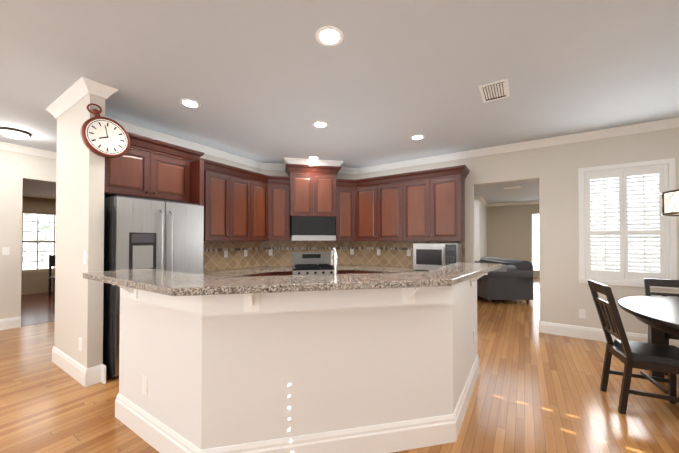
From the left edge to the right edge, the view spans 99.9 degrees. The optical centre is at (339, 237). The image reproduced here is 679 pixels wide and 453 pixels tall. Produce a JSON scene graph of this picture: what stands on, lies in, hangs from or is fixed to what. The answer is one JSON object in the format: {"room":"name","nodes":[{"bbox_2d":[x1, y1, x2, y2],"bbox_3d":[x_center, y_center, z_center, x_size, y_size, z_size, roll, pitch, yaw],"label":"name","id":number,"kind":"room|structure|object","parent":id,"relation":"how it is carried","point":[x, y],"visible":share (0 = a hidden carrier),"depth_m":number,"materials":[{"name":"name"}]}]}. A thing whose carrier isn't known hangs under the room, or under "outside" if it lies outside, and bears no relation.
{"room":"kitchen","nodes":[
{"label":"kitchen","id":0,"kind":"room"},
{"bbox_2d":[0,149,55,318],"bbox_3d":[-4.582,-0.010,4.985,0.120,2.770,10.400,0,-1,33],"label":"wall","id":1,"kind":"structure","parent":0,"point":[16,168],"depth_m":4.33,"materials":[{"name":"paint"}]},
{"bbox_2d":[2,247,9,254],"bbox_3d":[-4.970,0.202,4.257,0.014,0.116,0.070,0,-1,33],"label":"light switch","id":2,"kind":"object","parent":1,"relation":"attached to","point":[6,251],"depth_m":4.25,"materials":[{"name":"white plastic"}]},
{"bbox_2d":[21,197,55,294],"bbox_3d":[-7.551,0.018,7.378,0.155,2.770,5.840,0,-1,33],"label":"wall","id":3,"kind":"structure","parent":0,"point":[34,282],"depth_m":7.18,"materials":[{"name":"paint"}]},
{"bbox_2d":[21,207,55,271],"bbox_3d":[-7.560,0.105,7.543,0.320,1.900,1.630,0,-1,33],"label":"window","id":4,"kind":"structure","parent":3,"relation":"in","point":[38,235],"depth_m":7.35,"materials":[{"name":"white"}]},
{"bbox_2d":[22,179,55,199],"bbox_3d":[-5.966,-1.189,6.368,3.690,0.360,5.600,0,-1,33],"label":"ceiling","id":5,"kind":"structure","parent":0,"point":[38,189],"depth_m":6.01,"materials":[{"name":"grey paint"}]},
{"bbox_2d":[54,94,104,367],"bbox_3d":[-2.678,-0.034,2.924,0.995,2.770,0.115,0,-1,33],"label":"column","id":6,"kind":"structure","parent":0,"point":[80,171],"depth_m":2.75,"materials":[{"name":"paint"}]},
{"bbox_2d":[79,337,81,350],"bbox_3d":[-2.433,1.003,2.680,0.070,0.116,0.008,0,-1,33],"label":"electrical outlet plate","id":7,"kind":"object","parent":6,"relation":"attached to","point":[80,339],"depth_m":2.67,"materials":[{"name":"white plastic"}]},
{"bbox_2d":[84,251,86,263],"bbox_3d":[-2.345,0.183,2.630,0.070,0.116,0.014,0,-1,33],"label":"light switch","id":8,"kind":"object","parent":6,"relation":"attached to","point":[85,252],"depth_m":2.62,"materials":[{"name":"white plastic"}]},
{"bbox_2d":[80,103,129,157],"bbox_3d":[-2.201,-0.997,2.702,0.060,0.469,0.370,0,-1,33],"label":"clock","id":9,"kind":"object","parent":6,"relation":"attached to","point":[106,137],"visible":1,"depth_m":2.67,"materials":[{"name":"red metal"}]},
{"bbox_2d":[131,148,260,172],"bbox_3d":[-1.907,-0.011,4.869,0.180,2.770,4.210,0,-1,33],"label":"wall","id":10,"kind":"structure","parent":0,"point":[228,162],"depth_m":4.80,"materials":[{"name":"paint"}]},
{"bbox_2d":[261,169,357,179],"bbox_3d":[-0.568,-0.002,5.624,1.888,2.770,0.120,0,-1,-12],"label":"wall","id":11,"kind":"structure","parent":0,"point":[284,173],"depth_m":5.47,"materials":[{"name":"paint"}]},
{"bbox_2d":[288,160,303,211],"bbox_3d":[-0.673,-0.841,5.130,0.307,0.901,0.307,0,-1,33],"label":"upper cabinet","id":12,"kind":"object","parent":11,"relation":"attached to","point":[298,168],"depth_m":5.11,"materials":[{"name":"brown wood"}]},
{"bbox_2d":[284,160,340,211],"bbox_3d":[-0.514,-0.834,5.378,0.875,0.908,0.875,0,-1,33],"label":"upper cabinet","id":13,"kind":"object","parent":11,"relation":"attached to","point":[315,184],"depth_m":5.16,"materials":[{"name":"brown wood"}]},
{"bbox_2d":[291,216,335,240],"bbox_3d":[-0.502,-0.162,5.318,0.785,0.432,0.490,0,-1,-12],"label":"range hood","id":14,"kind":"object","parent":11,"relation":"attached to","point":[305,228],"visible":0.96,"depth_m":5.11,"materials":[{"name":"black metal"}]},
{"bbox_2d":[224,249,410,257],"bbox_3d":[-0.307,0.274,4.926,2.427,0.116,2.117,0,-1,33],"label":"outlet","id":15,"kind":"object","parent":11,"relation":"attached to","point":[271,252],"visible":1,"depth_m":5.18,"materials":[{"name":"white plastic"}]},
{"bbox_2d":[292,212,359,273],"bbox_3d":[-0.555,0.149,5.557,1.335,1.065,1.335,0,-1,33],"label":"backsplash","id":16,"kind":"structure","parent":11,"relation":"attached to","point":[343,247],"depth_m":5.60,"materials":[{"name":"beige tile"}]},
{"bbox_2d":[337,264,429,272],"bbox_3d":[0.815,0.554,4.963,2.400,0.039,0.842,0,-1,33],"label":"countertop","id":17,"kind":"structure","parent":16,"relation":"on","point":[351,267],"depth_m":5.00,"materials":[{"name":"grey stone"}]},
{"bbox_2d":[413,243,461,269],"bbox_3d":[1.574,0.313,4.615,0.680,0.434,0.474,0,-1,33],"label":"microwave","id":18,"kind":"object","parent":17,"relation":"on","point":[429,256],"visible":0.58,"depth_m":4.47,"materials":[{"name":"silver metal"}]},
{"bbox_2d":[328,164,335,215],"bbox_3d":[-0.266,-0.840,5.217,0.307,0.901,0.307,0,-1,33],"label":"upper cabinet","id":19,"kind":"object","parent":11,"relation":"attached to","point":[331,167],"depth_m":5.23,"materials":[{"name":"brown wood"}]},
{"bbox_2d":[336,179,347,239],"bbox_3d":[0.115,-0.510,5.367,0.275,1.136,0.274,0,-1,33],"label":"upper cabinet","id":20,"kind":"object","parent":11,"relation":"attached to","point":[342,184],"depth_m":5.34,"materials":[{"name":"brown wood"}]},
{"bbox_2d":[0,277,678,452],"bbox_3d":[-0.830,1.439,6.353,14.700,0.104,16.800,0,-1,33],"label":"floor","id":21,"kind":"structure","parent":0,"point":[535,390],"depth_m":2.34,"materials":[{"name":"brown wood"}]},
{"bbox_2d":[48,255,54,297],"bbox_3d":[-6.702,0.908,6.926,0.420,0.980,0.420,0,-1,33],"label":"chair","id":22,"kind":"object","parent":21,"relation":"on","point":[51,260],"visible":0.27,"depth_m":6.86,"materials":[{"name":"black wood"}]},
{"bbox_2d":[103,195,203,377],"bbox_3d":[-2.212,0.475,3.272,0.974,1.760,0.867,0,-1,33],"label":"fridge","id":23,"kind":"object","parent":21,"relation":"on","point":[140,233],"visible":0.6,"depth_m":2.86,"materials":[{"name":"grey metal"}]},
{"bbox_2d":[104,132,295,276],"bbox_3d":[-1.740,0.137,4.203,0.817,2.458,3.023,0,-1,33],"label":"tall cabinet","id":24,"kind":"object","parent":21,"relation":"on","point":[251,211],"depth_m":4.36,"materials":[{"name":"brown wood"}]},
{"bbox_2d":[112,273,487,452],"bbox_3d":[-0.117,0.820,2.438,2.311,1.050,2.415,0,-1,33],"label":"island base","id":25,"kind":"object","parent":21,"relation":"on","point":[387,370],"depth_m":1.74,"materials":[{"name":"paint"}]},
{"bbox_2d":[142,376,147,395],"bbox_3d":[-1.306,0.994,1.918,0.070,0.116,0.008,0,-1,33],"label":"electrical outlet plate","id":26,"kind":"object","parent":25,"relation":"attached to","point":[144,379],"depth_m":1.91,"materials":[{"name":"white plastic"}]},
{"bbox_2d":[83,262,500,295],"bbox_3d":[-0.109,0.274,2.433,2.440,0.039,2.544,0,-1,33],"label":"countertop","id":27,"kind":"structure","parent":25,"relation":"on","point":[170,283],"depth_m":1.65,"materials":[{"name":"stone"}]},
{"bbox_2d":[291,252,333,274],"bbox_3d":[-0.478,0.825,5.194,0.756,1.105,0.714,0,-1,-12],"label":"range","id":28,"kind":"object","parent":21,"relation":"on","point":[310,263],"visible":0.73,"depth_m":5.41,"materials":[{"name":"silver metal"}]},
{"bbox_2d":[352,272,375,273],"bbox_3d":[0.600,0.978,5.230,0.429,0.800,0.619,0,-1,33],"label":"base cabinet","id":29,"kind":"object","parent":21,"relation":"on","point":[352,272],"depth_m":5.01,"materials":[{"name":"brown wood"}]},
{"bbox_2d":[474,256,532,302],"bbox_3d":[3.595,0.945,6.852,0.974,0.904,1.739,0,-1,1],"label":"sofa","id":30,"kind":"object","parent":21,"relation":"on","point":[510,279],"visible":0.67,"depth_m":6.00,"materials":[{"name":"fabric"}]},
{"bbox_2d":[588,280,678,414],"bbox_3d":[2.404,0.860,2.273,0.561,0.965,0.398,0,-1,26],"label":"chair","id":31,"kind":"object","parent":21,"relation":"on","point":[630,355],"visible":1,"depth_m":2.21,"materials":[{"name":"black wood"}]},
{"bbox_2d":[618,296,678,382],"bbox_3d":[2.936,0.967,2.200,1.100,0.750,1.640,0,-1,33],"label":"dining table","id":32,"kind":"object","parent":21,"relation":"on","point":[658,316],"visible":0.92,"depth_m":2.43,"materials":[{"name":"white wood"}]},
{"bbox_2d":[644,278,678,374],"bbox_3d":[3.559,0.905,2.889,0.538,0.890,0.561,0,-1,33],"label":"chair","id":33,"kind":"object","parent":21,"relation":"on","point":[648,282],"visible":0.4,"depth_m":3.15,"materials":[{"name":"black wood"}]},
{"bbox_3d":[-0.150,0.927,2.621,2.020,0.840,2.142,0,-1,33],"label":"kitchen island","id":34,"kind":"object","parent":21,"relation":"on","visible":0},
{"bbox_2d":[331,247,336,273],"bbox_3d":[-0.026,0.285,2.029,0.164,0.430,0.134,0,-1,33],"label":"faucet","id":35,"kind":"object","parent":34,"relation":"on","point":[333,251],"visible":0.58,"depth_m":1.98,"materials":[{"name":"silver metal"}]},
{"bbox_2d":[0,0,678,203],"bbox_3d":[-0.830,-1.428,6.387,14.700,0.100,16.800,0,-1,33],"label":"ceiling","id":36,"kind":"structure","parent":0,"point":[273,81],"depth_m":2.44,"materials":[{"name":"paint"}]},
{"bbox_2d":[0,127,30,138],"bbox_3d":[-4.312,-1.367,3.792,0.298,0.086,0.298,0,-1,33],"label":"flush ceiling light","id":37,"kind":"object","parent":36,"relation":"attached to","point":[13,133],"visible":1,"depth_m":3.73,"materials":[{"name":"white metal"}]},
{"bbox_2d":[179,99,200,107],"bbox_3d":[-1.575,-1.415,3.016,0.199,0.009,0.199,0,-1,27],"label":"recessed light","id":38,"kind":"object","parent":36,"relation":"in","point":[190,103],"depth_m":3.00,"materials":[{"name":"white"}]},
{"bbox_2d":[308,156,318,158],"bbox_3d":[-0.455,-1.392,4.985,0.199,0.009,0.199,0,-1,27],"label":"recessed light","id":39,"kind":"object","parent":36,"relation":"in","point":[310,157],"depth_m":4.95,"materials":[{"name":"white"}]},
{"bbox_2d":[312,121,327,127],"bbox_3d":[-0.238,-1.408,3.563,0.199,0.009,0.199,0,-1,27],"label":"recessed light","id":40,"kind":"object","parent":36,"relation":"in","point":[318,124],"depth_m":3.55,"materials":[{"name":"white"}]},
{"bbox_2d":[316,25,343,45],"bbox_3d":[-0.071,-1.427,2.026,0.199,0.009,0.199,0,-1,27],"label":"recessed light","id":41,"kind":"object","parent":36,"relation":"in","point":[328,35],"depth_m":2.01,"materials":[{"name":"white"}]},
{"bbox_2d":[410,134,424,139],"bbox_3d":[1.091,-1.403,3.996,0.199,0.009,0.199,0,-1,27],"label":"recessed light","id":42,"kind":"object","parent":36,"relation":"in","point":[415,137],"depth_m":3.99,"materials":[{"name":"white"}]},
{"bbox_2d":[478,78,509,102],"bbox_3d":[1.507,-1.414,2.773,0.240,0.017,0.380,0,-1,33],"label":"ceiling vent","id":43,"kind":"object","parent":36,"relation":"in","point":[495,90],"visible":1,"depth_m":2.75,"materials":[{"name":"white metal"}]},
{"bbox_2d":[504,186,520,188],"bbox_3d":[4.698,-1.359,7.757,0.400,0.009,0.300,0,-1,33],"label":"ceiling vent","id":44,"kind":"object","parent":36,"relation":"in","point":[513,187],"visible":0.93,"depth_m":7.72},
{"bbox_2d":[661,189,678,215],"bbox_3d":[2.660,-0.801,2.089,0.424,1.259,0.424,0,-1,33],"label":"pendant lantern","id":45,"kind":"object","parent":36,"relation":"hanging from","point":[670,199],"visible":1,"depth_m":2.13,"materials":[{"name":"beige"}]},
{"bbox_2d":[474,200,486,260],"bbox_3d":[4.605,0.057,10.657,1.380,2.770,2.300,0,-1,33],"label":"wall jog","id":46,"kind":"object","parent":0,"point":[480,229],"visible":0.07,"depth_m":9.54,"materials":[{"name":"white paint"}]},
{"bbox_2d":[487,204,539,276],"bbox_3d":[6.614,0.059,10.800,4.840,2.770,0.120,0,-1,33],"label":"wall","id":47,"kind":"structure","parent":0,"point":[508,231],"depth_m":10.81,"materials":[{"name":"paint"}]},
{"bbox_2d":[478,196,488,206],"bbox_3d":[5.170,-1.283,10.206,0.075,0.100,2.280,0,-1,33],"label":"crown molding","id":48,"kind":"structure","parent":47,"relation":"attached to","point":[482,200],"depth_m":9.97,"materials":[{"name":"white wood"}]},
{"bbox_2d":[489,201,538,206],"bbox_3d":[7.141,-1.281,10.359,3.220,0.100,0.075,0,-1,33],"label":"crown molding","id":49,"kind":"structure","parent":47,"relation":"attached to","point":[526,202],"depth_m":10.72,"materials":[{"name":"white wood"}]},
{"bbox_2d":[531,214,539,269],"bbox_3d":[7.584,0.163,10.273,1.400,2.350,0.250,0,-1,33],"label":"living room window","id":50,"kind":"structure","parent":47,"relation":"in","point":[535,260],"depth_m":10.58,"materials":[{"name":"white"}]},
{"bbox_2d":[358,127,678,334],"bbox_3d":[1.672,-0.010,4.992,6.060,2.770,0.120,0,-1,33],"label":"wall","id":51,"kind":"structure","parent":0,"point":[565,295],"depth_m":3.99,"materials":[{"name":"paint"}]},
{"bbox_2d":[0,316,678,386],"bbox_3d":[0.848,1.294,4.935,9.039,0.160,15.996,0,-1,33],"label":"baseboard","id":52,"kind":"structure","parent":51,"relation":"attached to","point":[80,373],"depth_m":3.56,"materials":[{"name":"white wood"}]},
{"bbox_2d":[0,76,678,173],"bbox_3d":[-0.703,-1.374,2.566,9.039,0.100,10.280,0,-1,33],"label":"crown molding","id":53,"kind":"structure","parent":51,"relation":"attached to","point":[80,89],"depth_m":4.01,"materials":[{"name":"white wood"}]},
{"bbox_2d":[348,166,464,243],"bbox_3d":[0.892,-0.510,5.071,2.374,1.143,0.600,0,-1,33],"label":"upper cabinet","id":54,"kind":"object","parent":51,"relation":"attached to","point":[393,218],"depth_m":4.82,"materials":[{"name":"brown wood"}]},
{"bbox_2d":[579,309,585,318],"bbox_3d":[3.284,1.031,3.862,0.070,0.116,0.008,0,-1,33],"label":"electrical outlet plate","id":55,"kind":"object","parent":51,"relation":"attached to","point":[582,313],"depth_m":3.86,"materials":[{"name":"white plastic"}]},
{"bbox_2d":[578,158,676,288],"bbox_3d":[3.740,-0.164,3.812,1.385,2.050,0.422,0,-1,33],"label":"kitchen window","id":56,"kind":"structure","parent":51,"relation":"in","point":[627,232],"depth_m":3.69,"materials":[{"name":"white wood"}]}
]}

